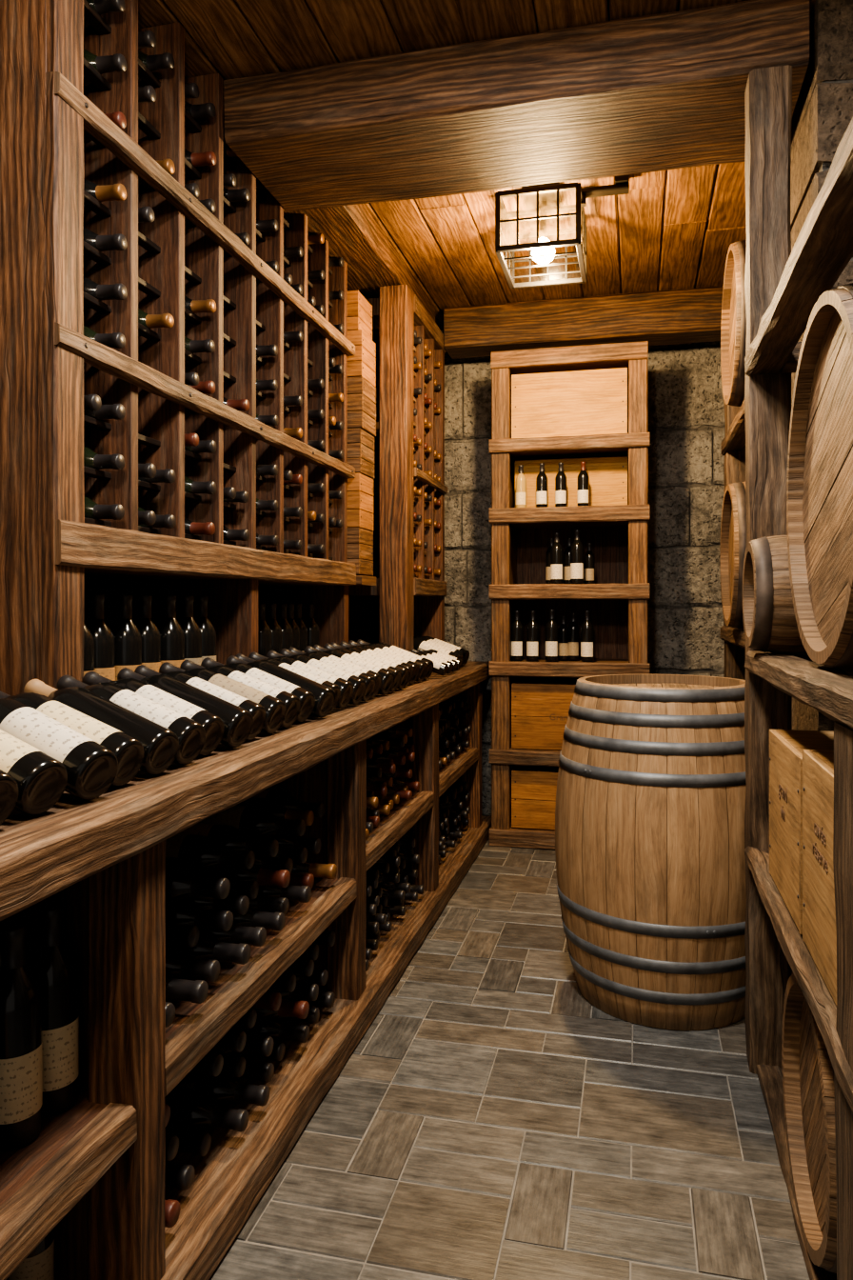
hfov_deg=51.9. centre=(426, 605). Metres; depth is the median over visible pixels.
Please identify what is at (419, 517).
bottle
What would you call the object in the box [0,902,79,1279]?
bottles
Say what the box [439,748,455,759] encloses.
bottle
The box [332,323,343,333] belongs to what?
bottle
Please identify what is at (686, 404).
wall
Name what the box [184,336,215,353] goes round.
bottle
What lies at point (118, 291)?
bottle
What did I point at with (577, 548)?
bottle
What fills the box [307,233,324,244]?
bottle
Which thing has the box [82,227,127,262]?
bottle
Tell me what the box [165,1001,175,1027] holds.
bottle
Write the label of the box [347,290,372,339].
crate
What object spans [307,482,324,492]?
bottle
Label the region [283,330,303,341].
bottle
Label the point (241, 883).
bottle
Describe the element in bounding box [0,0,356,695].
wine rack
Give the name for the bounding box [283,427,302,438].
bottle
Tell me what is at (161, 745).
bottle
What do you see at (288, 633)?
bottle
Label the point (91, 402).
bottle
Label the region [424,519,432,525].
bottle
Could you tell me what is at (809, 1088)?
barrel
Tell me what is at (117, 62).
bottle
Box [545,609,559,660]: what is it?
bottle
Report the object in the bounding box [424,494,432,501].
bottle
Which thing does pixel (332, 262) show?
bottle
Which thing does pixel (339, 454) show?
bottle
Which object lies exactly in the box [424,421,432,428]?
bottle
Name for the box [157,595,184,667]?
bottle
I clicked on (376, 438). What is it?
bottle
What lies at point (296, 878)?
bottle
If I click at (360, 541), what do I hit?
crate
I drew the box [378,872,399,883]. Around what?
bottle
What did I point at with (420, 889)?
bottle
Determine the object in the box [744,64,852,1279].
rack
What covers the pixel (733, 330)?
barrel
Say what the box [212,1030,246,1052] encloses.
bottle
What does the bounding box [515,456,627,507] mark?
crate
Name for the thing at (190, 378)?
bottle
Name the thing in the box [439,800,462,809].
bottle
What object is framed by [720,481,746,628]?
barrel
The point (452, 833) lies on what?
bottle
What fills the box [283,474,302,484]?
bottle
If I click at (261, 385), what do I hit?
bottle
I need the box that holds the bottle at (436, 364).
[434,360,440,367]
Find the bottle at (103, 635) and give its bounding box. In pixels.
[86,593,115,680]
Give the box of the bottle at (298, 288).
[289,283,302,295]
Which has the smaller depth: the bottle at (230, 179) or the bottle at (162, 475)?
the bottle at (162, 475)
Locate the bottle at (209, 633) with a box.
[195,596,216,660]
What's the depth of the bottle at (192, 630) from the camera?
2.54 m
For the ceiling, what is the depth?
3.32 m
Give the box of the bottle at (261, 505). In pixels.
[256,498,279,510]
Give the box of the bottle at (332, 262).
[328,257,343,267]
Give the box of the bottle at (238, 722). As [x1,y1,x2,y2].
[117,667,253,747]
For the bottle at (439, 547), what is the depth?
4.62 m
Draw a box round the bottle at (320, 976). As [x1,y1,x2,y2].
[285,968,328,985]
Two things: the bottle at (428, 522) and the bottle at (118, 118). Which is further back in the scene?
the bottle at (428, 522)
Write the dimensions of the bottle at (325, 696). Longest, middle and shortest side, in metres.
0.349 x 0.087 x 0.087 m
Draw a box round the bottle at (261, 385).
[256,379,278,390]
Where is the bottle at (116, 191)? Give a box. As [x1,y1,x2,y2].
[83,178,126,214]
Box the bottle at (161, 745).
[23,679,179,775]
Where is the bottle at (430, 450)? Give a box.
[424,446,432,453]
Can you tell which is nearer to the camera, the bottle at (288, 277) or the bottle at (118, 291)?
the bottle at (118, 291)
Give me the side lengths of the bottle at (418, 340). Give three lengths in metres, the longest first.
0.301 x 0.075 x 0.075 m
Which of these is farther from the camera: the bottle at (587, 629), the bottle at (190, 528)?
the bottle at (587, 629)
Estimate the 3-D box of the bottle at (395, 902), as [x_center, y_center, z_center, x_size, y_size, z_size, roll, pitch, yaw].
[-0.231,1.073,3.202,0.301,0.075,0.075,0,34,13]
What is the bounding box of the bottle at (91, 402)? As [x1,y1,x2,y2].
[83,394,101,410]
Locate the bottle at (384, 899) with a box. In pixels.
[379,896,387,906]
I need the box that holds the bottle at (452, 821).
[448,818,457,825]
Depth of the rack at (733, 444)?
3.96 m
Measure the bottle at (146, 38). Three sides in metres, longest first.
0.337 x 0.084 x 0.084 m
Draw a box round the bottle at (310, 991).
[272,982,319,1000]
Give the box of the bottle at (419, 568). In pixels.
[374,565,421,577]
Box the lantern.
[495,174,629,289]
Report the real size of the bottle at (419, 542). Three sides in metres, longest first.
0.301 x 0.075 x 0.075 m
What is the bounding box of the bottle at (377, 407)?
[376,405,417,421]
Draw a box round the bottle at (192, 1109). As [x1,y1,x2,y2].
[164,1086,248,1133]
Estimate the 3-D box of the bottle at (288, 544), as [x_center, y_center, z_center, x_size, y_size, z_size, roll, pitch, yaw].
[-0.623,-0.229,3.248,0.337,0.084,0.084,2,42,14]
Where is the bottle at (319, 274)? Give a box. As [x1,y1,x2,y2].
[307,269,324,279]
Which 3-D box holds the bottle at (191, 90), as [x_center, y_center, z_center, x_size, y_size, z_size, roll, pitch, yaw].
[-0.806,-1.444,2.483,0.337,0.084,0.084,2,-6,13]
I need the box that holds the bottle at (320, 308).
[313,304,324,314]
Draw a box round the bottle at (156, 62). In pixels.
[138,49,174,82]
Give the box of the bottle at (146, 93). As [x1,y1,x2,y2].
[138,84,156,102]
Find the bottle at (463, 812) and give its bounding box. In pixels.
[448,807,467,818]
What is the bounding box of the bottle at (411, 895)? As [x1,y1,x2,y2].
[403,891,418,900]
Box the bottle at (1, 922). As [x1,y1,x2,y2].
[0,920,3,967]
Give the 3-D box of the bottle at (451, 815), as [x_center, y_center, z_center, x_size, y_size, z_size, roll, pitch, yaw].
[0.013,1.004,4.182,0.301,0.075,0.075,0,33,13]
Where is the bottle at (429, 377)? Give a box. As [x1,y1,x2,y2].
[424,373,432,380]
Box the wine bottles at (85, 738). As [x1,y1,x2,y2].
[0,635,469,824]
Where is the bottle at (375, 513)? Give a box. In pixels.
[372,508,417,524]
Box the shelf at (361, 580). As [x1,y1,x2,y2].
[355,575,376,585]
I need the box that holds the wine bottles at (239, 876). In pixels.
[164,790,337,1190]
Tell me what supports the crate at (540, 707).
in the shelving unit at (617, 601)
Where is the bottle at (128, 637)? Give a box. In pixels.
[111,594,141,680]
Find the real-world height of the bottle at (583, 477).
0.229 m
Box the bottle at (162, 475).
[138,461,175,490]
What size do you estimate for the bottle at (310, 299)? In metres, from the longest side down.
0.337 x 0.084 x 0.084 m
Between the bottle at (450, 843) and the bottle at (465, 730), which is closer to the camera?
the bottle at (450, 843)
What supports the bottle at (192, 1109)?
on the wine bottles at (239, 876)
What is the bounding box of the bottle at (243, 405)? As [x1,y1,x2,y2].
[223,397,249,411]
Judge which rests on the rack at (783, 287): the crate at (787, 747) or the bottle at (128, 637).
the crate at (787, 747)
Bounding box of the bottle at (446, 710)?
[439,705,450,713]
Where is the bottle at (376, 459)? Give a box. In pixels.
[374,457,417,473]
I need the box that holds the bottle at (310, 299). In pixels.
[307,296,316,306]
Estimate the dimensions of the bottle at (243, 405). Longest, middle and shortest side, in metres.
0.337 x 0.084 x 0.084 m
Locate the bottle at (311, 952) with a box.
[299,943,319,960]
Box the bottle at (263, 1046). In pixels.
[211,1025,273,1057]
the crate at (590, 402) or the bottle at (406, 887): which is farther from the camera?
the crate at (590, 402)
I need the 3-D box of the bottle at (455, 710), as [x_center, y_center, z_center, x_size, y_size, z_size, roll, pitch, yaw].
[0.071,0.535,4.371,0.301,0.075,0.075,0,9,14]
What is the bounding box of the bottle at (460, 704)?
[442,699,463,707]
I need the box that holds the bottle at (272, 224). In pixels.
[256,219,278,231]
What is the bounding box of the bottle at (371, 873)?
[366,869,379,879]
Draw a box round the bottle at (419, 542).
[373,540,421,551]
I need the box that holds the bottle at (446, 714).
[441,713,457,718]
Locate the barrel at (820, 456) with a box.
[786,282,852,670]
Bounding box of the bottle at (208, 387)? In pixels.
[189,380,215,394]
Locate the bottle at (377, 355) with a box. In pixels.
[375,354,417,370]
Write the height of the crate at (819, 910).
0.351 m
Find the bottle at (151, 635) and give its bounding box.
[135,595,161,672]
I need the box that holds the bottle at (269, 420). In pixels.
[256,413,278,425]
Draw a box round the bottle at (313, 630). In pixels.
[304,603,319,646]
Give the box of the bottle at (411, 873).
[400,868,418,879]
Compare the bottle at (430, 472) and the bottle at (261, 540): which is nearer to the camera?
the bottle at (261, 540)
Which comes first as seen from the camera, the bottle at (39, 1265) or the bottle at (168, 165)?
the bottle at (39, 1265)
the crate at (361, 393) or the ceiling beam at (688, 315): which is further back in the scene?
the ceiling beam at (688, 315)
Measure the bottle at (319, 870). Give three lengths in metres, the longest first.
0.361 x 0.090 x 0.090 m
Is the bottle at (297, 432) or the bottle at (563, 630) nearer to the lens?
the bottle at (297, 432)
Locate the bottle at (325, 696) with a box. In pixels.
[225,655,335,718]
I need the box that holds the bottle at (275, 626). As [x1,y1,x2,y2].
[266,603,282,653]
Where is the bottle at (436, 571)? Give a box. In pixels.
[434,568,440,575]
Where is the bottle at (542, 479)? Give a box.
[536,462,547,507]
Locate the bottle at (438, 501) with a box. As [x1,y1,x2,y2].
[434,500,440,505]
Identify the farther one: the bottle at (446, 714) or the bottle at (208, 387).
the bottle at (446, 714)
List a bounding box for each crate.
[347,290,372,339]
[347,329,376,386]
[347,376,376,436]
[347,428,374,479]
[347,472,373,531]
[347,527,373,575]
[511,367,627,438]
[511,678,578,750]
[511,764,559,830]
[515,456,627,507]
[769,729,834,934]
[802,749,837,1005]
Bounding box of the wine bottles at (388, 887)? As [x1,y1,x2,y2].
[365,725,424,971]
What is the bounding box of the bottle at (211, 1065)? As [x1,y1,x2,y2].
[189,1053,223,1077]
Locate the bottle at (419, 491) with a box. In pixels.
[373,489,421,501]
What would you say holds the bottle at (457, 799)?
on the wine bottles at (451, 810)
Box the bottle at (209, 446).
[184,440,216,459]
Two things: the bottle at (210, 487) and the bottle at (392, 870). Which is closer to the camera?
the bottle at (210, 487)
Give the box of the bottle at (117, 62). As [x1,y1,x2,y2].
[83,48,126,87]
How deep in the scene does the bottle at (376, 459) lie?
4.12 m
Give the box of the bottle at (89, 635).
[83,620,95,675]
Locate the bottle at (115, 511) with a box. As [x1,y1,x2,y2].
[84,496,124,519]
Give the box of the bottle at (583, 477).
[578,461,589,505]
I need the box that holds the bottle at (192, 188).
[184,182,199,198]
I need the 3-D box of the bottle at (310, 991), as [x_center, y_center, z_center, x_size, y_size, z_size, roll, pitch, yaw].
[-0.455,0.983,2.267,0.361,0.090,0.090,0,10,13]
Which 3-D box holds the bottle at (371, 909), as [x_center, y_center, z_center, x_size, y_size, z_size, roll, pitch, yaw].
[-0.304,0.934,2.727,0.301,0.075,0.075,0,31,14]
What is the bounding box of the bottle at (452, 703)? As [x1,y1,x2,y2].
[439,701,455,709]
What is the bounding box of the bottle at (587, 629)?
[580,610,594,661]
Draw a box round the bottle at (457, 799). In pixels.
[448,797,459,801]
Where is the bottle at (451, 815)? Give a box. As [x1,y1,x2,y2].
[445,813,460,820]
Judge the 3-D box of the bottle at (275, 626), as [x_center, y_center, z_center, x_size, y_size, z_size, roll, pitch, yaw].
[-0.572,0.150,3.242,0.079,0.316,0.079,0,0,-38]
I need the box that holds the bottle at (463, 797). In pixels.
[456,794,468,800]
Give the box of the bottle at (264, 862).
[254,855,293,873]
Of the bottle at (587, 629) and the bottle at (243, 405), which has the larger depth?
the bottle at (587, 629)
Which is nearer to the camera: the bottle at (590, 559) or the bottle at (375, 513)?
the bottle at (375, 513)
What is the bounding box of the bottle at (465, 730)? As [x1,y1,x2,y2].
[447,724,468,734]
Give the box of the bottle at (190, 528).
[184,517,215,535]
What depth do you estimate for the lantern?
3.29 m
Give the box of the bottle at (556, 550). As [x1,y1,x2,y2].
[550,532,563,583]
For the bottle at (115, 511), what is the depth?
2.08 m
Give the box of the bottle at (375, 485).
[373,482,417,499]
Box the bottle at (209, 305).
[184,295,216,319]
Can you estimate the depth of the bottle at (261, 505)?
2.98 m
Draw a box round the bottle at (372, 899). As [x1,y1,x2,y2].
[366,895,379,906]
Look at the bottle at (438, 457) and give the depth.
4.62 m
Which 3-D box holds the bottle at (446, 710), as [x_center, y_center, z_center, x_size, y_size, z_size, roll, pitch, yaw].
[-0.041,0.465,3.947,0.301,0.075,0.075,0,3,14]
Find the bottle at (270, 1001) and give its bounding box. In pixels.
[251,991,281,1011]
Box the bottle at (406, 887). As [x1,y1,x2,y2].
[380,881,410,892]
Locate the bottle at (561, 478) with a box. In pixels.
[555,462,566,506]
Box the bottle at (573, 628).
[568,612,579,659]
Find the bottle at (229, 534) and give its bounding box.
[223,525,249,540]
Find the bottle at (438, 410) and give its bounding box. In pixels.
[434,407,440,414]
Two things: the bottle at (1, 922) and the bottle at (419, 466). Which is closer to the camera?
the bottle at (1, 922)
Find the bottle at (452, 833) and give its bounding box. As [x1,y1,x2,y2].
[440,830,462,838]
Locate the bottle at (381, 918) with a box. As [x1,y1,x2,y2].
[365,913,386,924]
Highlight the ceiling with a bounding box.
[138,0,816,330]
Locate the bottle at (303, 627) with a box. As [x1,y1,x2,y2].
[294,603,307,651]
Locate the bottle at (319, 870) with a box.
[291,859,337,879]
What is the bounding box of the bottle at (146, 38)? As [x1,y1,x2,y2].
[138,29,156,48]
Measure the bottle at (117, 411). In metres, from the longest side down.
0.337 x 0.084 x 0.084 m
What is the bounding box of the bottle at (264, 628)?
[258,603,271,657]
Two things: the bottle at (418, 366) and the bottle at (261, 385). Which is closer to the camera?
the bottle at (261, 385)
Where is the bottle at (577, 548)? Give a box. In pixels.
[570,529,583,583]
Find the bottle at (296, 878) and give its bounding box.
[288,872,314,889]
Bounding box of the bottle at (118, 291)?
[82,276,127,311]
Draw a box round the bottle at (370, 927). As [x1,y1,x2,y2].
[365,920,379,933]
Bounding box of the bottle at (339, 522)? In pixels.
[328,519,343,527]
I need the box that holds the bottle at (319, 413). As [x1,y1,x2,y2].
[307,408,324,419]
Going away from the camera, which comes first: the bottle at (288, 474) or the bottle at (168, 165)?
the bottle at (168, 165)
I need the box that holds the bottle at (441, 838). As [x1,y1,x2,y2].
[439,835,445,843]
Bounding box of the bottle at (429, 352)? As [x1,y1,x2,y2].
[424,349,432,356]
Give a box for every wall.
[440,329,724,816]
[790,0,852,973]
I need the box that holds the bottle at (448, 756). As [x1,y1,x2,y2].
[439,754,450,761]
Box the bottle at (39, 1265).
[6,1228,54,1279]
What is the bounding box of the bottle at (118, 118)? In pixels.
[83,111,126,143]
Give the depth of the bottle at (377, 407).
4.12 m
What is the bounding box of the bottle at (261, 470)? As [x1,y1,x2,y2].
[256,462,278,475]
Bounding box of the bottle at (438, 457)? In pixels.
[434,453,440,459]
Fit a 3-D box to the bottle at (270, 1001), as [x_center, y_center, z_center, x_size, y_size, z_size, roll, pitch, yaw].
[-0.512,0.901,2.037,0.361,0.090,0.090,0,17,14]
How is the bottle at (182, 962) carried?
on the wine bottles at (239, 876)
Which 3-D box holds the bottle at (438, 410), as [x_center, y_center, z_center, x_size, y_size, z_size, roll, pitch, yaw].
[-0.072,-1.032,4.664,0.301,0.075,0.075,0,21,13]
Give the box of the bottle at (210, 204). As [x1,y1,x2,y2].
[184,199,215,221]
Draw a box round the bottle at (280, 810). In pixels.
[236,797,314,825]
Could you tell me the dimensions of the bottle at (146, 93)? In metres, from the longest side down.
0.337 x 0.084 x 0.084 m
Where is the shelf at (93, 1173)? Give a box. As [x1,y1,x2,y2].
[0,660,491,1279]
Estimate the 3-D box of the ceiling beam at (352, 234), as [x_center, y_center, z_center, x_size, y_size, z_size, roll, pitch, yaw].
[-0.298,-1.517,3.891,0.334,0.120,1.570,0,0,13]
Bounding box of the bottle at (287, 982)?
[268,973,296,992]
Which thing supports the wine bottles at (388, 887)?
on the shelf at (93, 1173)
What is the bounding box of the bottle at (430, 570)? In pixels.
[426,567,432,574]
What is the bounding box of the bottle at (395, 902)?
[387,899,404,905]
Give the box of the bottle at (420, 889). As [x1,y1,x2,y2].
[410,884,424,894]
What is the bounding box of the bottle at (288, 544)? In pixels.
[283,539,302,549]
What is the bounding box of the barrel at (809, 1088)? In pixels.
[781,972,837,1273]
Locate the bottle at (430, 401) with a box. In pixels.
[424,398,432,404]
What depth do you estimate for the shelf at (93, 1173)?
1.55 m
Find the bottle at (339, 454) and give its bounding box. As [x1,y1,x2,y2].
[328,449,343,459]
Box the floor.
[208,837,817,1279]
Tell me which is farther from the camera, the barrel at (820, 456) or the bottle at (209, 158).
the bottle at (209, 158)
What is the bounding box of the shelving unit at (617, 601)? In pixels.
[489,340,649,850]
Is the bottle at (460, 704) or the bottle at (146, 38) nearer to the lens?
the bottle at (146, 38)
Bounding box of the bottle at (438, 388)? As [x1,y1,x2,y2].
[434,383,440,390]
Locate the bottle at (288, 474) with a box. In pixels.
[283,470,292,480]
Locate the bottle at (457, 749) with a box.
[439,745,461,753]
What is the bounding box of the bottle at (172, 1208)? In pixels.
[164,1199,180,1227]
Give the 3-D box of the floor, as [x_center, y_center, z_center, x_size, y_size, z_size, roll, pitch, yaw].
[0.204,1.229,1.843,3.300,0.061,6.280,0,0,13]
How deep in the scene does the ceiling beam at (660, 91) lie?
2.51 m
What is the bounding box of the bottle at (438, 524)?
[434,522,440,529]
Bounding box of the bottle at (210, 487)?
[184,476,216,499]
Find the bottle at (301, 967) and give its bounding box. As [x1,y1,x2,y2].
[282,959,314,977]
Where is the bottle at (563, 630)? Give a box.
[559,615,568,659]
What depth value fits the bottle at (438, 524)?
4.62 m
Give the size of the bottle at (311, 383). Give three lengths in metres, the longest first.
0.337 x 0.084 x 0.084 m
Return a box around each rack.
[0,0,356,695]
[348,284,447,651]
[720,400,745,679]
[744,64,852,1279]
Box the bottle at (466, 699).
[449,695,468,703]
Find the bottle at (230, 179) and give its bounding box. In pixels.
[223,173,236,186]
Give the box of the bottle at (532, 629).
[526,610,539,660]
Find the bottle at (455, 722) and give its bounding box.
[440,715,459,725]
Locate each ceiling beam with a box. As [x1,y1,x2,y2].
[223,0,809,211]
[283,203,435,321]
[443,285,723,359]
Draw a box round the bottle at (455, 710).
[452,707,471,717]
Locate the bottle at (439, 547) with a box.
[434,545,440,552]
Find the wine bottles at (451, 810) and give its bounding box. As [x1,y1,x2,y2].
[439,695,471,862]
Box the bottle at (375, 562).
[365,560,417,576]
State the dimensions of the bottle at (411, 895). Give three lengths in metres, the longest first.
0.301 x 0.075 x 0.075 m
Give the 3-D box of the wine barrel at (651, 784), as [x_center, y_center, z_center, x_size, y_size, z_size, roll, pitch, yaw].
[0.739,0.716,2.733,0.669,0.965,0.669,0,0,13]
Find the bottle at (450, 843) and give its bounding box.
[443,840,455,847]
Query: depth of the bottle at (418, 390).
4.21 m
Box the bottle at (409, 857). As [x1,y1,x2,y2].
[396,849,419,863]
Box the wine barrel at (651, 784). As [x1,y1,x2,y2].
[555,674,746,1030]
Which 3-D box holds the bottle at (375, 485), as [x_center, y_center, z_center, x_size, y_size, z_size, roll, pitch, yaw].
[-0.195,-0.544,4.149,0.301,0.075,0.075,0,-22,13]
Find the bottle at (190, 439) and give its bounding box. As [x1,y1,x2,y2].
[184,433,199,446]
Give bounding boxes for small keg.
[742,535,806,653]
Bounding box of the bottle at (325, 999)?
[287,991,335,1008]
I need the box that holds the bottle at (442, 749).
[439,747,450,751]
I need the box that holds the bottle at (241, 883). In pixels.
[201,869,259,899]
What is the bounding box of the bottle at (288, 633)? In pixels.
[277,603,293,649]
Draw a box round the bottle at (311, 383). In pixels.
[307,379,324,388]
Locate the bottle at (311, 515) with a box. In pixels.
[307,511,316,520]
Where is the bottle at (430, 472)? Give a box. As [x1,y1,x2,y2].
[424,470,432,476]
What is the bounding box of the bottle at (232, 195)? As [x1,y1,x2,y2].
[223,187,250,201]
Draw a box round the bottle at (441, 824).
[439,821,443,829]
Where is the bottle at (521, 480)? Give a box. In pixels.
[516,464,526,507]
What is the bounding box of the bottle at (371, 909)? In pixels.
[365,903,377,915]
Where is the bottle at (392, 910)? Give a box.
[381,903,405,916]
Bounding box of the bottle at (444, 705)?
[439,703,452,711]
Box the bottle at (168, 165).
[138,158,175,186]
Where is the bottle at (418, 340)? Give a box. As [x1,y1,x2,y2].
[376,337,421,351]
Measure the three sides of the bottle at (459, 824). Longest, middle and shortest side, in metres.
0.301 x 0.075 x 0.075 m
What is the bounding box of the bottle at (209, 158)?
[184,148,216,175]
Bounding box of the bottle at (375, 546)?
[371,534,417,550]
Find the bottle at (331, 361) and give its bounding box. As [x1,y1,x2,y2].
[328,357,336,367]
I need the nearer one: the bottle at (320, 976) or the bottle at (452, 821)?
the bottle at (320, 976)
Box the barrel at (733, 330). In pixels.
[720,240,746,406]
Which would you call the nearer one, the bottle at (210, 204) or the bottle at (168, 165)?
the bottle at (168, 165)
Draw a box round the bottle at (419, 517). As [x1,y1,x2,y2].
[373,514,421,526]
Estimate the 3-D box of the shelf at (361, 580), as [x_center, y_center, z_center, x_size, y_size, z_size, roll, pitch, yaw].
[-0.426,0.089,3.893,0.360,0.438,0.215,0,0,13]
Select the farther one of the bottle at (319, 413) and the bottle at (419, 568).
the bottle at (419, 568)
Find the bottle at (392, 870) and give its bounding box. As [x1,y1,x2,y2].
[388,865,399,873]
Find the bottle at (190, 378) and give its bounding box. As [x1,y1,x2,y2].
[184,372,199,385]
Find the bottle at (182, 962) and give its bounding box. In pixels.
[165,944,219,981]
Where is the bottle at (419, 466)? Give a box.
[374,463,421,476]
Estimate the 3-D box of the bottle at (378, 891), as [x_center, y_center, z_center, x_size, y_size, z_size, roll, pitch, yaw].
[-0.293,0.934,2.887,0.301,0.075,0.075,0,33,14]
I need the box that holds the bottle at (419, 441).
[374,438,421,451]
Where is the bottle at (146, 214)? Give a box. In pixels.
[138,206,154,222]
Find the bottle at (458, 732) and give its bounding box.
[443,728,461,737]
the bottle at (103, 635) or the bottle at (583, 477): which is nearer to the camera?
the bottle at (103, 635)
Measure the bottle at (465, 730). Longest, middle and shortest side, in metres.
0.301 x 0.075 x 0.075 m
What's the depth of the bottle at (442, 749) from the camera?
4.03 m
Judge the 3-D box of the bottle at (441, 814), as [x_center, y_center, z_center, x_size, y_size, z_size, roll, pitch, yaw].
[-0.064,0.935,3.915,0.301,0.075,0.075,0,17,13]
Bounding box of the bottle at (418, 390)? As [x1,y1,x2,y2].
[375,385,421,401]
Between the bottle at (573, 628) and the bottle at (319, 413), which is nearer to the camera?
the bottle at (319, 413)
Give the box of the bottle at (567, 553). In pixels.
[563,537,572,583]
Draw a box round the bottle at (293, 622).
[286,603,299,650]
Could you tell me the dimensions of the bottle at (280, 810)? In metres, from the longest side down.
0.361 x 0.090 x 0.090 m
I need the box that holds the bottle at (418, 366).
[375,361,421,376]
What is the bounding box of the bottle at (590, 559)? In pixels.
[584,542,595,583]
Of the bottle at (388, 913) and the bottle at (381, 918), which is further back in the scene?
the bottle at (388, 913)
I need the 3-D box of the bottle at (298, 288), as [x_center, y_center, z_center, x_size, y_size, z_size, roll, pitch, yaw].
[-0.622,-1.166,3.251,0.337,0.084,0.084,2,-13,14]
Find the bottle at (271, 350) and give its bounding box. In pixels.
[256,343,278,356]
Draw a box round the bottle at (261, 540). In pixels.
[256,533,279,545]
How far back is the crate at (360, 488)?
3.77 m
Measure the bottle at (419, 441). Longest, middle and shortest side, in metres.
0.301 x 0.075 x 0.075 m
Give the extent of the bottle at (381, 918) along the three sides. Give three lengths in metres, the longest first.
0.301 x 0.075 x 0.075 m
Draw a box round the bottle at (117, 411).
[83,403,125,429]
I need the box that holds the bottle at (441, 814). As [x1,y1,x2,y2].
[439,812,445,818]
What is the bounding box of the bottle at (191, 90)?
[184,82,199,99]
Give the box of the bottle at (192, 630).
[178,595,201,665]
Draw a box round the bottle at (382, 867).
[368,861,389,873]
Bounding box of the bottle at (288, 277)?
[283,273,292,284]
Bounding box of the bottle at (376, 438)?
[374,431,417,447]
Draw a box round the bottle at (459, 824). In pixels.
[449,821,462,829]
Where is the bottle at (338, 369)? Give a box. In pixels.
[328,363,343,373]
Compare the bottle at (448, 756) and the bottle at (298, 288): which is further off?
the bottle at (448, 756)
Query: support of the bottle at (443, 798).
on the wine bottles at (451, 810)
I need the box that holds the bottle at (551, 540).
[545,538,554,583]
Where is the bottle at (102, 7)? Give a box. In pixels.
[83,0,125,28]
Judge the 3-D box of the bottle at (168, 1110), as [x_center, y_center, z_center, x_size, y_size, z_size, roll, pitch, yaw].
[-0.636,0.901,1.583,0.361,0.090,0.090,0,30,13]
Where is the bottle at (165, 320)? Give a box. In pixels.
[138,308,174,337]
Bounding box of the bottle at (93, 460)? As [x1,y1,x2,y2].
[83,445,124,478]
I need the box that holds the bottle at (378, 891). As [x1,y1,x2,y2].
[371,887,382,898]
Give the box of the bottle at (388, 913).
[381,912,390,920]
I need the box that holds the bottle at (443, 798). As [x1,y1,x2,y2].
[439,795,448,802]
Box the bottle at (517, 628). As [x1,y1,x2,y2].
[511,610,523,660]
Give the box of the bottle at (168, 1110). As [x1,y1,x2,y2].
[165,1103,170,1126]

